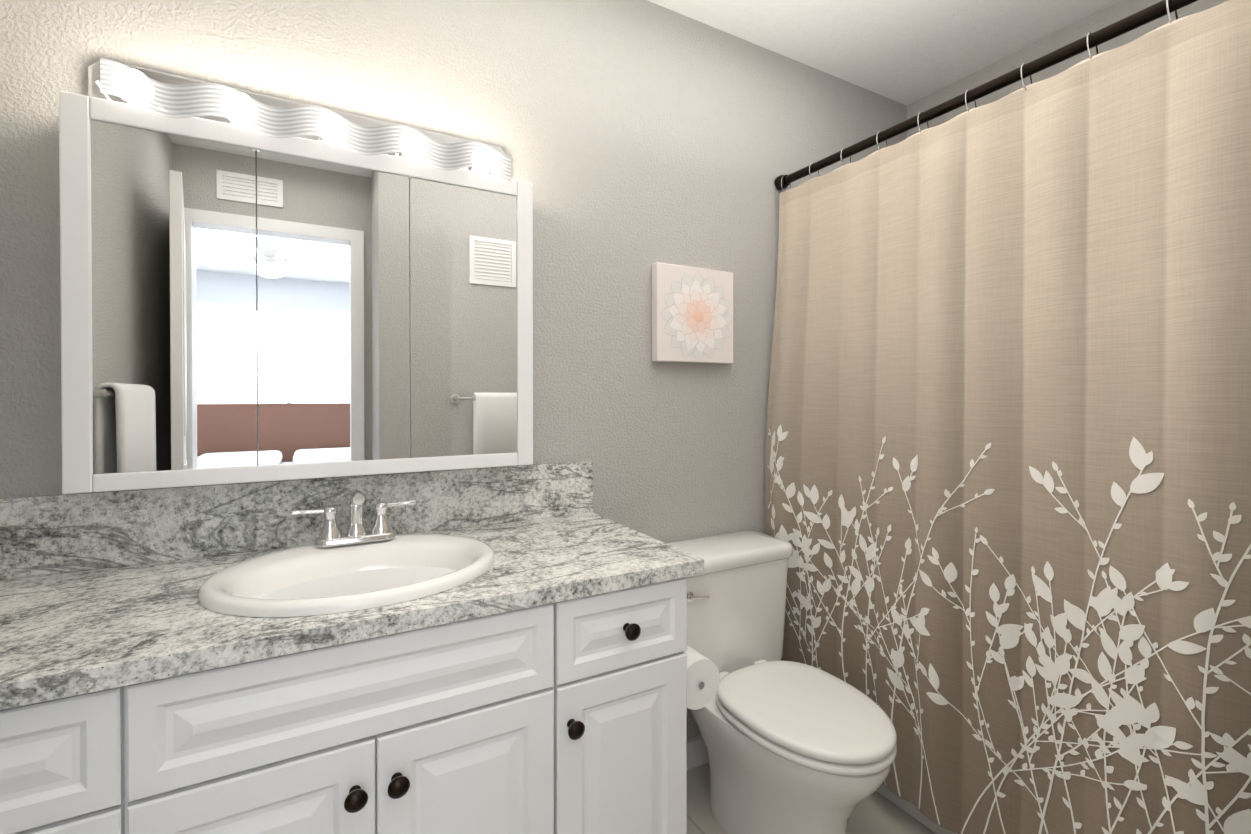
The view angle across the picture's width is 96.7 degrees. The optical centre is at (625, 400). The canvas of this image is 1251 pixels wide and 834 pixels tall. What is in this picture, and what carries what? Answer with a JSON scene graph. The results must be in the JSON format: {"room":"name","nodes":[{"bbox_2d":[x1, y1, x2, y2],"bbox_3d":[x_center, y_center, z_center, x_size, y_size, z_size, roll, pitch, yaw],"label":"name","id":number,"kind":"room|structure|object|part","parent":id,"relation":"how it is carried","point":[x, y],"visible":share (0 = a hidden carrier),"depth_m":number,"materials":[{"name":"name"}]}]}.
{"room":"bathroom","nodes":[
{"label":"bathroom","id":0,"kind":"room"},
{"bbox_2d":[0,0,906,739],"bbox_3d":[-0.030,-0.019,1.756,2.965,2.470,0.100,0,1,-29],"label":"wall","id":1,"kind":"structure","parent":0,"point":[634,140],"depth_m":1.64,"materials":[{"name":"paint"}]},
{"bbox_2d":[59,91,532,493],"bbox_3d":[-0.660,-0.197,1.276,0.898,0.732,0.118,0,1,-29],"label":"mirror","id":2,"kind":"object","parent":1,"relation":"attached to","point":[240,304],"visible":1,"depth_m":1.17,"materials":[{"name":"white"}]},
{"bbox_2d":[0,461,592,576],"bbox_3d":[-0.653,0.258,1.340,1.265,0.151,0.020,0,1,-29],"label":"backsplash","id":3,"kind":"structure","parent":1,"relation":"attached to","point":[55,533],"depth_m":1.21,"materials":[{"name":"grey stone"}]},
{"bbox_2d":[88,58,510,182],"bbox_3d":[-0.663,-0.611,1.256,0.847,0.139,0.145,0,1,-29],"label":"sconce","id":4,"kind":"object","parent":1,"relation":"attached to","point":[164,94],"visible":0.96,"depth_m":1.17,"materials":[{"name":"white glass"}]},
{"bbox_2d":[652,262,733,363],"bbox_3d":[0.225,-0.276,1.815,0.306,0.307,0.040,0,1,-29],"label":"picture","id":5,"kind":"object","parent":1,"relation":"attached to","point":[692,315],"visible":1,"depth_m":1.79,"materials":[{"name":"white fabric"}]},
{"bbox_2d":[687,735,707,770],"bbox_3d":[0.247,1.170,1.855,0.795,0.090,0.014,0,1,-29],"label":"baseboard","id":6,"kind":"structure","parent":1,"relation":"attached to","point":[697,756],"depth_m":1.83,"materials":[{"name":"white"}]},
{"bbox_2d":[765,0,1250,833],"bbox_3d":[0.749,0.156,1.354,0.373,1.925,2.074,0,1,-29],"label":"shower curtain","id":7,"kind":"object","parent":1,"relation":"attached to","point":[1007,486],"visible":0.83,"depth_m":1.27,"materials":[{"name":"fabric"}]},
{"bbox_3d":[0.928,-0.781,1.358,0.050,0.050,1.516,0,1,-29],"label":"rod","id":8,"kind":"part","parent":7,"relation":"part of","materials":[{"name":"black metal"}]},
{"bbox_2d":[768,424,1250,833],"bbox_3d":[0.737,0.581,1.351,0.345,1.068,2.074,0,1,-29],"label":"print","id":9,"kind":"object","parent":7,"relation":"attached to","point":[1050,624],"depth_m":1.29},
{"bbox_2d":[687,762,935,833],"bbox_3d":[0.457,1.272,0.893,2.965,0.100,2.100,0,1,-29],"label":"floor","id":10,"kind":"structure","parent":0,"point":[875,812],"depth_m":1.62,"materials":[{"name":"tile"}]},
{"bbox_2d":[0,524,718,833],"bbox_3d":[-0.476,0.794,1.121,1.352,0.854,0.581,0,1,-29],"label":"bathroom vanity","id":11,"kind":"object","parent":10,"relation":"on","point":[488,651],"depth_m":0.89,"materials":[{"name":"white wood"}]},
{"bbox_2d":[0,513,703,700],"bbox_3d":[-0.522,0.351,1.106,1.265,0.030,0.558,0,1,-29],"label":"countertop","id":12,"kind":"structure","parent":11,"relation":"on","point":[77,626],"depth_m":0.92,"materials":[{"name":"grey stone"}]},
{"bbox_2d":[164,521,527,640],"bbox_3d":[-0.515,0.397,1.088,0.510,0.166,0.430,0,1,-29],"label":"sink","id":13,"kind":"object","parent":12,"relation":"in","point":[273,582],"depth_m":1.09,"materials":[{"name":"white ceramic"}]},
{"bbox_2d":[288,485,415,544],"bbox_3d":[-0.586,0.254,1.214,0.250,0.119,0.109,0,1,-29],"label":"faucet","id":14,"kind":"object","parent":12,"relation":"on","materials":[{"name":"silver metal"}]},
{"bbox_2d":[667,531,896,833],"bbox_3d":[0.409,0.836,1.545,0.466,0.762,0.691,0,1,-29],"label":"toilet","id":15,"kind":"object","parent":10,"relation":"on","point":[792,747],"visible":0.88,"depth_m":1.47,"materials":[{"name":"white ceramic"}]},
{"bbox_3d":[0.203,0.557,1.579,0.077,0.032,0.018,0,1,-29],"label":"lever","id":16,"kind":"part","parent":15,"relation":"part of","materials":[{"name":"silver metal"}]},
{"bbox_3d":[0.460,0.807,1.455,0.366,0.054,0.484,0,1,-29],"label":"seat","id":17,"kind":"part","parent":15,"relation":"part of","materials":[{"name":"white plastic"}]},
{"bbox_2d":[876,784,957,833],"bbox_3d":[1.268,0.967,1.561,0.690,0.500,1.514,0,1,-29],"label":"bathtub","id":18,"kind":"object","parent":10,"relation":"on","point":[912,810],"depth_m":1.62,"materials":[{"name":"white ceramic"}]},
{"bbox_2d":[648,0,1120,105],"bbox_3d":[0.457,-1.297,0.873,2.965,0.100,2.100,0,1,-29],"label":"ceiling","id":19,"kind":"structure","parent":0,"point":[906,52],"depth_m":1.89,"materials":[{"name":"paint"}]},
{"bbox_2d":[906,0,1227,138],"bbox_3d":[1.640,-0.019,1.704,0.100,2.470,1.620,0,1,-29],"label":"wall","id":20,"kind":"structure","parent":0,"point":[1107,16],"depth_m":1.92,"materials":[{"name":"paint"}]}
]}

